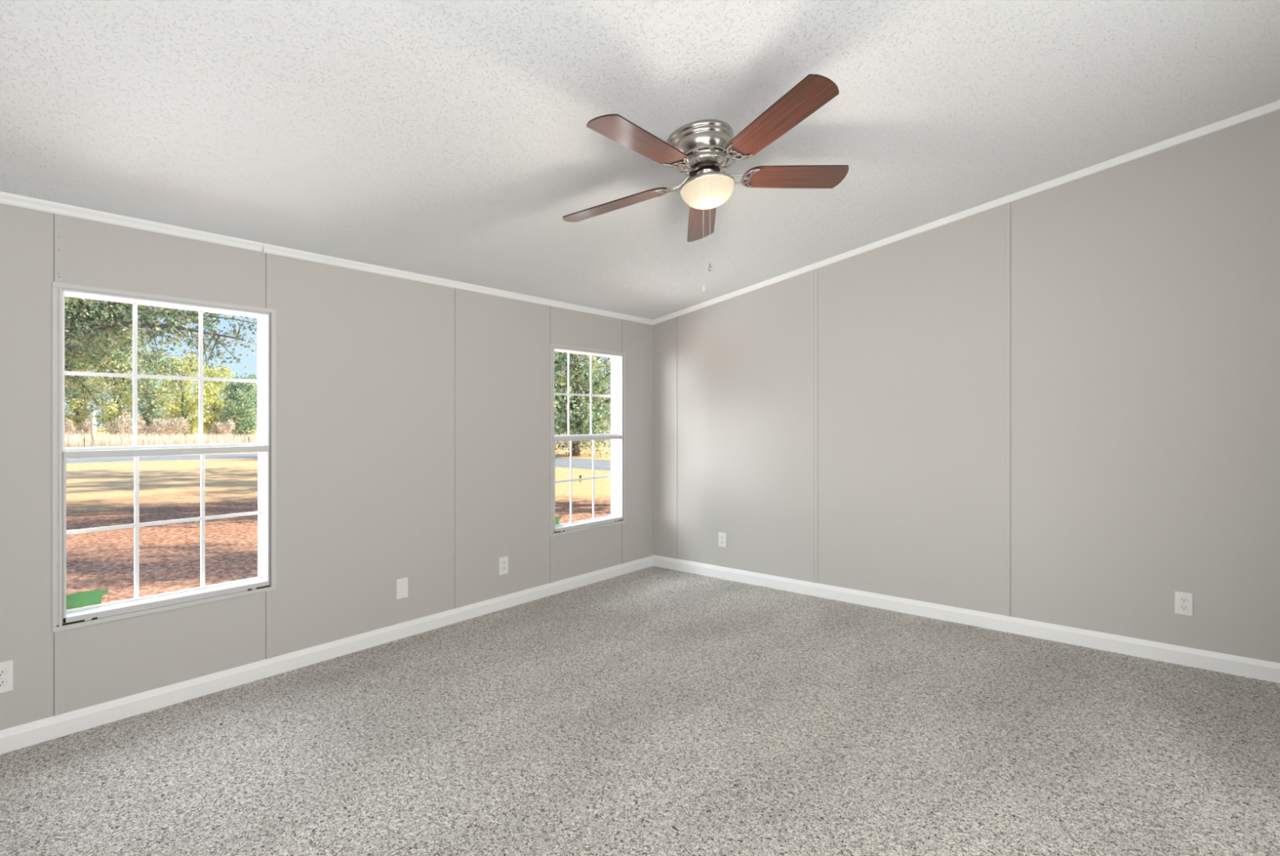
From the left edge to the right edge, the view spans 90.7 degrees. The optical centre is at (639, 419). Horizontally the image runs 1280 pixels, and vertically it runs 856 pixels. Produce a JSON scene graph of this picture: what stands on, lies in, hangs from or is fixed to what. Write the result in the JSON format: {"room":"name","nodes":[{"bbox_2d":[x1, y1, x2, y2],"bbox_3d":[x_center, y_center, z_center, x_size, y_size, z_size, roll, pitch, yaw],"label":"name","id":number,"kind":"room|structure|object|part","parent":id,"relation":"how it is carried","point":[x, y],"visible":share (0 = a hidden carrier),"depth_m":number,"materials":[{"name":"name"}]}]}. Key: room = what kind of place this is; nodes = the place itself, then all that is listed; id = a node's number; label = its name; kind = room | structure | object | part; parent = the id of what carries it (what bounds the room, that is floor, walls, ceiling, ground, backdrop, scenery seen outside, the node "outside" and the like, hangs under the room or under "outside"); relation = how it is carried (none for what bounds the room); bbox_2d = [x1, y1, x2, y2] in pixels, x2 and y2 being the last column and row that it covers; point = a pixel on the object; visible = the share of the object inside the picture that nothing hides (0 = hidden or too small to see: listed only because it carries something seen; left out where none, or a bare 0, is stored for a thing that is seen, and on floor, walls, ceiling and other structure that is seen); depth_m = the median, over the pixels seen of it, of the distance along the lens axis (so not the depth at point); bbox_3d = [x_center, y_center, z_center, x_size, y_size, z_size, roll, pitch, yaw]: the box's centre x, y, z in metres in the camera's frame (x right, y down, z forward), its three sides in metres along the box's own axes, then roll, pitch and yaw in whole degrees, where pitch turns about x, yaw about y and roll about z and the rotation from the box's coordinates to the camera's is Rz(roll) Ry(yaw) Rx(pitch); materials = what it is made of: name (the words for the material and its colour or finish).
{"room":"empty bedroom","nodes":[
{"label":"empty bedroom","id":0,"kind":"room"},
{"bbox_2d":[0,203,653,729],"bbox_3d":[-1.763,0.194,3.268,0.120,2.127,5.990,0,0,39],"label":"wall","id":1,"kind":"structure","parent":0,"point":[366,360],"depth_m":3.37,"materials":[{"name":"paint"}]},
{"bbox_2d":[0,659,13,693],"bbox_3d":[-2.410,0.973,2.380,0.009,0.115,0.070,0,0,39],"label":"wall outlet","id":2,"kind":"object","parent":1,"relation":"attached to","point":[6,667],"visible":1,"depth_m":2.39,"materials":[{"name":"white plastic"}]},
{"bbox_2d":[0,678,7,686],"bbox_3d":[-2.409,0.993,2.379,0.001,0.027,0.037,0,0,39],"label":"receptacle","id":3,"kind":"object","parent":2,"relation":"attached to","point":[3,682],"depth_m":2.38,"materials":[{"name":"white plastic"}]},
{"bbox_2d":[0,667,7,675],"bbox_3d":[-2.408,0.954,2.378,0.003,0.027,0.037,0,0,39],"label":"receptacle","id":4,"kind":"object","parent":2,"relation":"attached to","point":[3,671],"depth_m":2.38,"materials":[{"name":"white plastic"}]},
{"bbox_2d":[53,630,63,715],"bbox_3d":[-2.307,1.006,2.509,0.004,0.334,0.031,0,0,39],"label":"trim","id":5,"kind":"structure","parent":1,"relation":"attached to","point":[58,635],"depth_m":2.51,"materials":[{"name":"grey paint"}]},
{"bbox_2d":[53,213,63,282],"bbox_3d":[-2.307,-0.680,2.509,0.004,0.272,0.031,0,0,39],"label":"trim","id":6,"kind":"structure","parent":1,"relation":"attached to","point":[58,219],"depth_m":2.51,"materials":[{"name":"grey plastic"}]},
{"bbox_2d":[52,281,276,631],"bbox_3d":[-2.102,0.147,2.845,0.130,1.383,0.819,0,0,39],"label":"window","id":7,"kind":"structure","parent":1,"relation":"in","point":[61,617],"depth_m":2.78,"materials":[{"name":"grey plastic"}]},
{"bbox_3d":[-2.308,0.148,2.503,0.011,1.344,0.029,0,0,39],"label":"casing","id":8,"kind":"part","parent":7,"relation":"part of","materials":[{"name":"grey"}]},
{"bbox_2d":[64,303,257,445],"bbox_3d":[-2.143,-0.188,2.877,0.008,0.646,0.742,0,0,39],"label":"grille","id":9,"kind":"object","parent":7,"relation":"attached to","point":[135,375],"depth_m":2.86,"materials":[{"name":"white plastic"}]},
{"bbox_2d":[66,453,260,598],"bbox_3d":[-2.124,0.461,2.861,0.008,0.652,0.742,0,0,39],"label":"grille","id":10,"kind":"object","parent":7,"relation":"attached to","point":[97,593],"depth_m":2.83,"materials":[{"name":"white plastic"}]},
{"bbox_3d":[-2.116,-0.183,2.855,0.085,0.656,0.742,0,0,39],"label":"sash","id":11,"kind":"part","parent":7,"relation":"part of","materials":[{"name":"white plastic"}]},
{"bbox_3d":[-2.059,0.830,2.809,0.006,0.019,0.819,0,0,39],"label":"sill casing","id":12,"kind":"part","parent":7,"relation":"part of","materials":[{"name":"grey wood"}]},
{"bbox_3d":[-2.059,-0.534,2.809,0.006,0.020,0.819,0,0,39],"label":"head casing","id":13,"kind":"part","parent":7,"relation":"part of","materials":[{"name":"grey wood"}]},
{"bbox_3d":[-2.061,0.479,2.811,0.014,0.664,0.756,0,0,39],"label":"sash","id":14,"kind":"part","parent":7,"relation":"part of","materials":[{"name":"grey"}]},
{"bbox_3d":[-2.069,0.141,2.816,0.041,0.028,0.754,0,0,39],"label":"meeting rail","id":15,"kind":"part","parent":7,"relation":"part of","materials":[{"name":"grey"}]},
{"bbox_3d":[-1.805,0.148,3.115,0.009,1.344,0.025,0,0,39],"label":"casing","id":16,"kind":"part","parent":7,"relation":"part of","materials":[{"name":"grey wood"}]},
{"bbox_2d":[265,590,272,658],"bbox_3d":[-1.820,1.006,3.102,0.004,0.334,0.032,0,0,39],"label":"trim","id":17,"kind":"structure","parent":1,"relation":"attached to","point":[268,594],"depth_m":3.10,"materials":[{"name":"grey plastic"}]},
{"bbox_2d":[265,253,272,308],"bbox_3d":[-1.819,-0.680,3.102,0.004,0.272,0.032,0,0,39],"label":"trim","id":18,"kind":"structure","parent":1,"relation":"attached to","point":[268,257],"depth_m":3.10,"materials":[{"name":"grey plastic"}]},
{"bbox_2d":[0,555,653,753],"bbox_3d":[-1.712,1.214,3.226,0.012,0.086,5.750,0,0,39],"label":"baseboard","id":19,"kind":"structure","parent":1,"relation":"attached to","point":[12,738],"depth_m":3.08,"materials":[{"name":"white wood"}]},
{"bbox_2d":[0,191,653,324],"bbox_3d":[-1.708,-0.834,3.223,0.023,0.043,5.750,0,0,39],"label":"trim","id":20,"kind":"structure","parent":1,"relation":"attached to","point":[6,198],"depth_m":3.07,"materials":[{"name":"white wood"}]},
{"bbox_2d":[396,577,408,599],"bbox_3d":[-1.370,0.973,3.645,0.008,0.115,0.070,0,0,39],"label":"blank wall plate","id":21,"kind":"object","parent":1,"relation":"attached to","point":[402,583],"visible":1,"depth_m":3.64,"materials":[{"name":"white plastic"}]},
{"bbox_2d":[454,288,458,608],"bbox_3d":[-1.139,0.178,3.929,0.004,1.989,0.031,0,0,39],"label":"trim","id":22,"kind":"structure","parent":1,"relation":"attached to","point":[456,291],"depth_m":3.93,"materials":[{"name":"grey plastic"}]},
{"bbox_2d":[499,555,507,574],"bbox_3d":[-0.906,0.971,4.208,0.009,0.115,0.070,0,0,39],"label":"wall outlet","id":23,"kind":"object","parent":1,"relation":"attached to","point":[503,560],"visible":1,"depth_m":4.20,"materials":[{"name":"white plastic"}]},
{"bbox_2d":[550,535,554,582],"bbox_3d":[-0.631,1.006,4.546,0.004,0.334,0.039,0,0,39],"label":"trim","id":24,"kind":"structure","parent":1,"relation":"attached to","point":[552,538],"depth_m":4.54,"materials":[{"name":"grey plastic"}]},
{"bbox_2d":[550,306,554,343],"bbox_3d":[-0.631,-0.680,4.546,0.004,0.272,0.039,0,0,39],"label":"trim","id":25,"kind":"structure","parent":1,"relation":"attached to","point":[552,308],"depth_m":4.54,"materials":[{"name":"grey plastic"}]},
{"bbox_2d":[550,343,625,536],"bbox_3d":[-0.424,0.147,4.883,0.130,1.383,0.819,0,0,39],"label":"window","id":26,"kind":"structure","parent":1,"relation":"in","point":[617,435],"depth_m":5.01,"materials":[{"name":"grey plastic"}]},
{"bbox_3d":[-0.630,0.148,4.541,0.011,1.344,0.029,0,0,39],"label":"casing","id":27,"kind":"part","parent":26,"relation":"part of","materials":[{"name":"grey"}]},
{"bbox_2d":[554,352,612,434],"bbox_3d":[-0.466,-0.188,4.915,0.008,0.646,0.742,0,0,39],"label":"grille","id":28,"kind":"object","parent":26,"relation":"attached to","point":[567,393],"depth_m":5.00,"materials":[{"name":"white plastic"}]},
{"bbox_2d":[555,440,614,522],"bbox_3d":[-0.446,0.461,4.900,0.008,0.652,0.742,0,0,39],"label":"grille","id":29,"kind":"object","parent":26,"relation":"attached to","point":[557,517],"depth_m":4.99,"materials":[{"name":"white plastic"}]},
{"bbox_3d":[-0.439,-0.183,4.894,0.085,0.656,0.742,0,0,39],"label":"sash","id":30,"kind":"part","parent":26,"relation":"part of","materials":[{"name":"white plastic"}]},
{"bbox_3d":[-0.381,0.830,4.848,0.006,0.019,0.819,0,0,39],"label":"sill casing","id":31,"kind":"part","parent":26,"relation":"part of","materials":[{"name":"grey"}]},
{"bbox_3d":[-0.381,-0.534,4.848,0.006,0.020,0.819,0,0,39],"label":"head casing","id":32,"kind":"part","parent":26,"relation":"part of","materials":[{"name":"grey wood"}]},
{"bbox_3d":[-0.383,0.479,4.849,0.014,0.664,0.756,0,0,39],"label":"sash","id":33,"kind":"part","parent":26,"relation":"part of","materials":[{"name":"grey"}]},
{"bbox_3d":[-0.392,0.141,4.855,0.041,0.028,0.754,0,0,39],"label":"meeting rail","id":34,"kind":"part","parent":26,"relation":"part of","materials":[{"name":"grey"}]},
{"bbox_3d":[-0.128,0.148,5.154,0.009,1.344,0.025,0,0,39],"label":"casing","id":35,"kind":"part","parent":26,"relation":"part of","materials":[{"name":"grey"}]},
{"bbox_2d":[622,522,624,563],"bbox_3d":[-0.136,1.006,5.148,0.004,0.334,0.036,0,0,39],"label":"trim","id":36,"kind":"structure","parent":1,"relation":"attached to","point":[623,523],"depth_m":5.14,"materials":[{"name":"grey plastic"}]},
{"bbox_2d":[622,319,624,352],"bbox_3d":[-0.136,-0.680,5.148,0.004,0.272,0.036,0,0,39],"label":"trim","id":37,"kind":"structure","parent":1,"relation":"attached to","point":[623,320],"depth_m":5.14,"materials":[{"name":"grey plastic"}]},
{"bbox_2d":[0,0,1279,319],"bbox_3d":[-0.068,-1.274,1.874,4.510,0.890,5.990,0,0,39],"label":"ceiling","id":38,"kind":"structure","parent":0,"point":[451,140],"depth_m":2.39,"materials":[{"name":"white paint"}]},
{"bbox_2d":[562,74,848,292],"bbox_3d":[0.324,-0.858,2.655,1.218,0.700,1.262,0,0,-14],"label":"ceiling fan","id":39,"kind":"object","parent":38,"relation":"hanging from","point":[700,149],"visible":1,"depth_m":2.54,"materials":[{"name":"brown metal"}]},
{"bbox_3d":[-0.109,-0.944,2.786,0.496,0.006,0.144,-10,5,21],"label":"blade","id":40,"kind":"part","parent":39,"relation":"part of","materials":[{"name":"brown wood"}]},
{"bbox_3d":[0.012,-1.013,2.317,0.144,0.006,0.496,3,2,39],"label":"blade","id":41,"kind":"part","parent":39,"relation":"part of","materials":[{"name":"brown wood"}]},
{"bbox_3d":[0.299,-0.970,3.053,0.144,0.006,0.496,-20,-7,1],"label":"blade","id":42,"kind":"part","parent":39,"relation":"part of","materials":[{"name":"brown wood"}]},
{"bbox_3d":[0.253,-0.757,2.521,0.002,0.431,0.003,0,0,9],"label":"pull chain","id":43,"kind":"part","parent":39,"relation":"part of","materials":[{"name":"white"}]},
{"bbox_2d":[697,146,709,151],"bbox_3d":[0.256,-1.088,2.545,0.045,0.014,0.011,0,0,4],"label":"vent","id":44,"kind":"object","parent":39,"relation":"attached to","point":[700,148],"depth_m":2.54,"materials":[{"name":"grey metal"}]},
{"bbox_3d":[0.285,-0.929,2.631,0.225,0.078,0.225,-13,-8,39],"label":"lamp shade","id":45,"kind":"part","parent":39,"relation":"part of","materials":[{"name":"beige glass"}]},
{"bbox_2d":[713,146,723,151],"bbox_3d":[0.318,-1.095,2.560,0.045,0.010,0.011,0,0,-31],"label":"vent","id":46,"kind":"object","parent":39,"relation":"attached to","point":[715,148],"depth_m":2.56,"materials":[{"name":"grey metal"}]},
{"bbox_3d":[0.495,-1.081,2.295,0.144,0.006,0.496,10,-15,-31],"label":"blade","id":47,"kind":"part","parent":39,"relation":"part of","materials":[{"name":"brown wood"}]},
{"bbox_3d":[0.673,-1.054,2.749,0.496,0.006,0.144,-6,-19,-15],"label":"blade","id":48,"kind":"part","parent":39,"relation":"part of","materials":[{"name":"brown wood"}]},
{"bbox_2d":[0,565,1279,855],"bbox_3d":[-0.068,1.327,1.874,4.510,0.140,5.990,0,0,39],"label":"floor","id":49,"kind":"structure","parent":0,"point":[653,710],"depth_m":2.37,"materials":[{"name":"carpet"}]},
{"bbox_2d":[653,109,1279,662],"bbox_3d":[1.843,-0.191,4.102,4.390,2.896,0.120,0,0,39],"label":"wall","id":50,"kind":"structure","parent":0,"point":[1145,290],"depth_m":3.68,"materials":[{"name":"paint"}]},
{"bbox_2d":[674,316,677,558],"bbox_3d":[0.299,0.152,5.292,0.029,2.027,0.004,0,0,39],"label":"trim","id":51,"kind":"structure","parent":50,"relation":"attached to","point":[675,317],"depth_m":5.29,"materials":[{"name":"grey plastic"}]},
{"bbox_2d":[718,531,726,546],"bbox_3d":[0.650,0.951,5.000,0.070,0.115,0.009,0,0,39],"label":"wall outlet","id":52,"kind":"object","parent":50,"relation":"attached to","point":[722,535],"visible":1,"depth_m":5.00,"materials":[{"name":"white plastic"}]},
{"bbox_2d":[813,268,817,582],"bbox_3d":[1.254,0.044,4.507,0.030,2.244,0.004,0,0,39],"label":"trim","id":53,"kind":"structure","parent":50,"relation":"attached to","point":[815,271],"depth_m":4.50,"materials":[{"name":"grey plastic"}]},
{"bbox_2d":[652,554,1279,683],"bbox_3d":[1.755,1.210,4.089,4.270,0.093,0.012,0,0,39],"label":"baseboard","id":54,"kind":"structure","parent":50,"relation":"attached to","point":[1263,669],"depth_m":3.73,"materials":[{"name":"white wood"}]},
{"bbox_2d":[653,100,1279,324],"bbox_3d":[1.752,-1.207,4.085,4.270,0.788,0.023,0,0,39],"label":"trim","id":55,"kind":"structure","parent":50,"relation":"attached to","point":[1274,106],"depth_m":3.73,"materials":[{"name":"white wood"}]},
{"bbox_2d":[1004,201,1010,616],"bbox_3d":[2.180,-0.061,3.745,0.029,2.454,0.004,0,0,39],"label":"trim","id":56,"kind":"structure","parent":50,"relation":"attached to","point":[1007,206],"depth_m":3.74,"materials":[{"name":"grey plastic"}]},
{"bbox_2d":[1174,591,1192,615],"bbox_3d":[2.789,0.944,3.241,0.070,0.115,0.009,0,0,39],"label":"wall outlet","id":57,"kind":"object","parent":50,"relation":"attached to","point":[1183,600],"visible":1,"depth_m":3.24,"materials":[{"name":"white plastic"}]},
{"bbox_2d":[1178,604,1188,610],"bbox_3d":[2.787,0.964,3.239,0.037,0.027,0.001,0,0,39],"label":"receptacle","id":58,"kind":"object","parent":57,"relation":"attached to","point":[1181,606],"depth_m":3.24,"materials":[{"name":"white plastic"}]},
{"bbox_2d":[1178,596,1188,602],"bbox_3d":[2.787,0.924,3.239,0.037,0.027,0.001,0,0,39],"label":"receptacle","id":59,"kind":"object","parent":57,"relation":"attached to","point":[1181,599],"depth_m":3.24,"materials":[{"name":"white plastic"}]},
{"label":"outside","id":60,"kind":"structure","parent":0,"visible":0},
{"bbox_2d":[64,426,610,609],"bbox_3d":[-85.138,2.060,75.599,220.000,0.001,220.000,0,0,39],"label":"ground","id":61,"kind":"structure","parent":60,"point":[99,494],"depth_m":13.54,"materials":[{"name":"soil"}]},
{"bbox_2d":[64,362,77,421],"bbox_3d":[-58.530,-4.476,61.838,6.676,13.081,6.698,0,0,39],"label":"tree","id":62,"kind":"object","parent":61,"relation":"on","point":[64,362],"visible":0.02,"depth_m":63.23,"materials":[{"name":"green plant"}]},
{"bbox_2d":[64,416,90,437],"bbox_3d":[-51.143,0.967,57.084,2.822,2.452,2.951,0,0,13],"label":"brush","id":63,"kind":"object","parent":61,"relation":"on","point":[74,430],"visible":0.5,"depth_m":56.87,"materials":[{"name":"beige plant"}]},
{"bbox_2d":[64,358,103,430],"bbox_3d":[-62.345,-3.953,69.990,6.151,12.034,5.678,0,0,39],"label":"tree","id":64,"kind":"object","parent":61,"relation":"on","point":[80,415],"visible":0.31,"depth_m":69.59,"materials":[{"name":"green plant"}]},
{"bbox_2d":[89,408,96,446],"bbox_3d":[-38.501,0.826,44.500,0.340,3.063,0.340,0,0,39],"label":"wooden post","id":65,"kind":"object","parent":61,"relation":"on","point":[93,432],"visible":0.65,"depth_m":44.42,"materials":[{"name":"beige wood"}]},
{"bbox_2d":[77,338,147,434],"bbox_3d":[-52.493,-3.415,62.944,5.283,10.961,5.519,0,0,44],"label":"tree","id":66,"kind":"object","parent":61,"relation":"on","point":[121,408],"visible":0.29,"depth_m":62.59,"materials":[{"name":"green plant"}]},
{"bbox_2d":[106,408,155,437],"bbox_3d":[-46.362,0.630,57.497,3.327,3.168,3.262,0,0,39],"label":"brush","id":67,"kind":"object","parent":61,"relation":"on","point":[129,429],"visible":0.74,"depth_m":57.05,"materials":[{"name":"beige plant"}]},
{"bbox_2d":[120,345,174,437],"bbox_3d":[-55.371,-3.298,70.945,6.016,10.728,5.587,0,0,39],"label":"tree","id":68,"kind":"object","parent":61,"relation":"on","point":[146,419],"visible":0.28,"depth_m":70.50,"materials":[{"name":"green plant"}]},
{"bbox_2d":[64,296,257,434],"bbox_3d":[-11.840,-1.516,14.980,9.664,7.174,4.527,0,0,10],"label":"spreading tree","id":69,"kind":"object","parent":61,"relation":"on","point":[87,322],"visible":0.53,"depth_m":14.03,"materials":[{"name":"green plant"}]},
{"bbox_2d":[146,416,191,437],"bbox_3d":[-42.340,0.891,56.966,3.312,2.302,3.357,0,0,-32],"label":"brush","id":70,"kind":"object","parent":61,"relation":"on","point":[173,429],"visible":0.84,"depth_m":56.41,"materials":[{"name":"beige plant"}]},
{"bbox_2d":[146,346,226,437],"bbox_3d":[-46.372,-2.582,63.802,6.023,9.453,6.247,0,0,13],"label":"tree","id":71,"kind":"object","parent":61,"relation":"on","point":[179,411],"visible":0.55,"depth_m":63.74,"materials":[{"name":"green plant"}]},
{"bbox_2d":[191,361,238,436],"bbox_3d":[-46.977,-2.158,69.947,5.957,8.684,5.688,0,0,39],"label":"tree","id":72,"kind":"object","parent":61,"relation":"on","point":[213,396],"visible":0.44,"depth_m":69.35,"materials":[{"name":"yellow plant"}]},
{"bbox_2d":[207,418,235,437],"bbox_3d":[-38.007,1.125,57.503,2.098,2.396,2.081,0,0,39],"label":"brush","id":73,"kind":"object","parent":61,"relation":"on","point":[221,428],"visible":0.81,"depth_m":57.06,"materials":[{"name":"beige plant"}]},
{"bbox_2d":[211,371,257,437],"bbox_3d":[-39.447,-1.501,62.695,5.020,7.446,5.076,0,0,-26],"label":"tree","id":74,"kind":"object","parent":61,"relation":"on","point":[242,414],"visible":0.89,"depth_m":62.29,"materials":[{"name":"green plant"}]},
{"bbox_2d":[246,384,257,430],"bbox_3d":[-41.353,-1.894,71.000,5.654,9.574,5.792,0,0,32],"label":"tree","id":75,"kind":"object","parent":61,"relation":"on","point":[256,384],"visible":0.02,"depth_m":69.85,"materials":[{"name":"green plant"}]},
{"bbox_2d":[64,432,610,446],"bbox_3d":[-25.961,1.582,50.763,54.736,0.950,6.882,0,0,0],"label":"dry grass","id":76,"kind":"structure","parent":61,"relation":"on","point":[77,440],"depth_m":48.52,"materials":[{"name":"beige plant"}]},
{"bbox_2d":[554,355,573,435],"bbox_3d":[-9.021,-2.085,62.273,5.893,9.612,6.154,0,0,8],"label":"tree","id":77,"kind":"object","parent":61,"relation":"on","point":[557,355],"visible":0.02,"depth_m":62.05,"materials":[{"name":"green plant"}]},
{"bbox_2d":[554,351,580,412],"bbox_3d":[-4.535,-1.938,15.092,6.989,8.029,7.184,0,0,39],"label":"tree","id":78,"kind":"object","parent":61,"relation":"on","point":[557,367],"visible":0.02,"depth_m":15.52,"materials":[{"name":"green plant"}]},
{"bbox_2d":[554,351,610,457],"bbox_3d":[-3.715,-3.075,35.563,10.784,11.955,11.044,0,0,7],"label":"tree","id":79,"kind":"object","parent":61,"relation":"on","point":[580,423],"visible":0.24,"depth_m":34.86,"materials":[{"name":"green plant"}]},
{"bbox_2d":[554,351,610,427],"bbox_3d":[-3.999,-2.379,20.749,6.234,8.904,6.458,0,0,-24],"label":"tree","id":80,"kind":"object","parent":61,"relation":"on","point":[594,362],"visible":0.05,"depth_m":20.91,"materials":[{"name":"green plant"}]},
{"bbox_2d":[569,368,608,433],"bbox_3d":[-5.319,-1.417,69.967,6.455,9.091,6.880,0,0,-45],"label":"tree","id":81,"kind":"object","parent":61,"relation":"on","point":[602,368],"visible":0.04,"depth_m":69.51,"materials":[{"name":"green plant"}]},
{"bbox_2d":[596,357,610,425],"bbox_3d":[-1.944,-2.727,61.828,6.521,9.729,5.923,0,0,-28],"label":"tree","id":82,"kind":"object","parent":61,"relation":"on","point":[607,357],"visible":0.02,"depth_m":61.76,"materials":[{"name":"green plant"}]},
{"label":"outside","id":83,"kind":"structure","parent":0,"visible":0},
{"bbox_2d":[66,453,610,470],"bbox_3d":[-15.421,2.042,23.581,77.659,0.030,31.144,0,0,0],"label":"road","id":84,"kind":"structure","parent":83,"point":[580,463],"depth_m":32.17,"materials":[{"name":"grey asphalt"}]}
]}

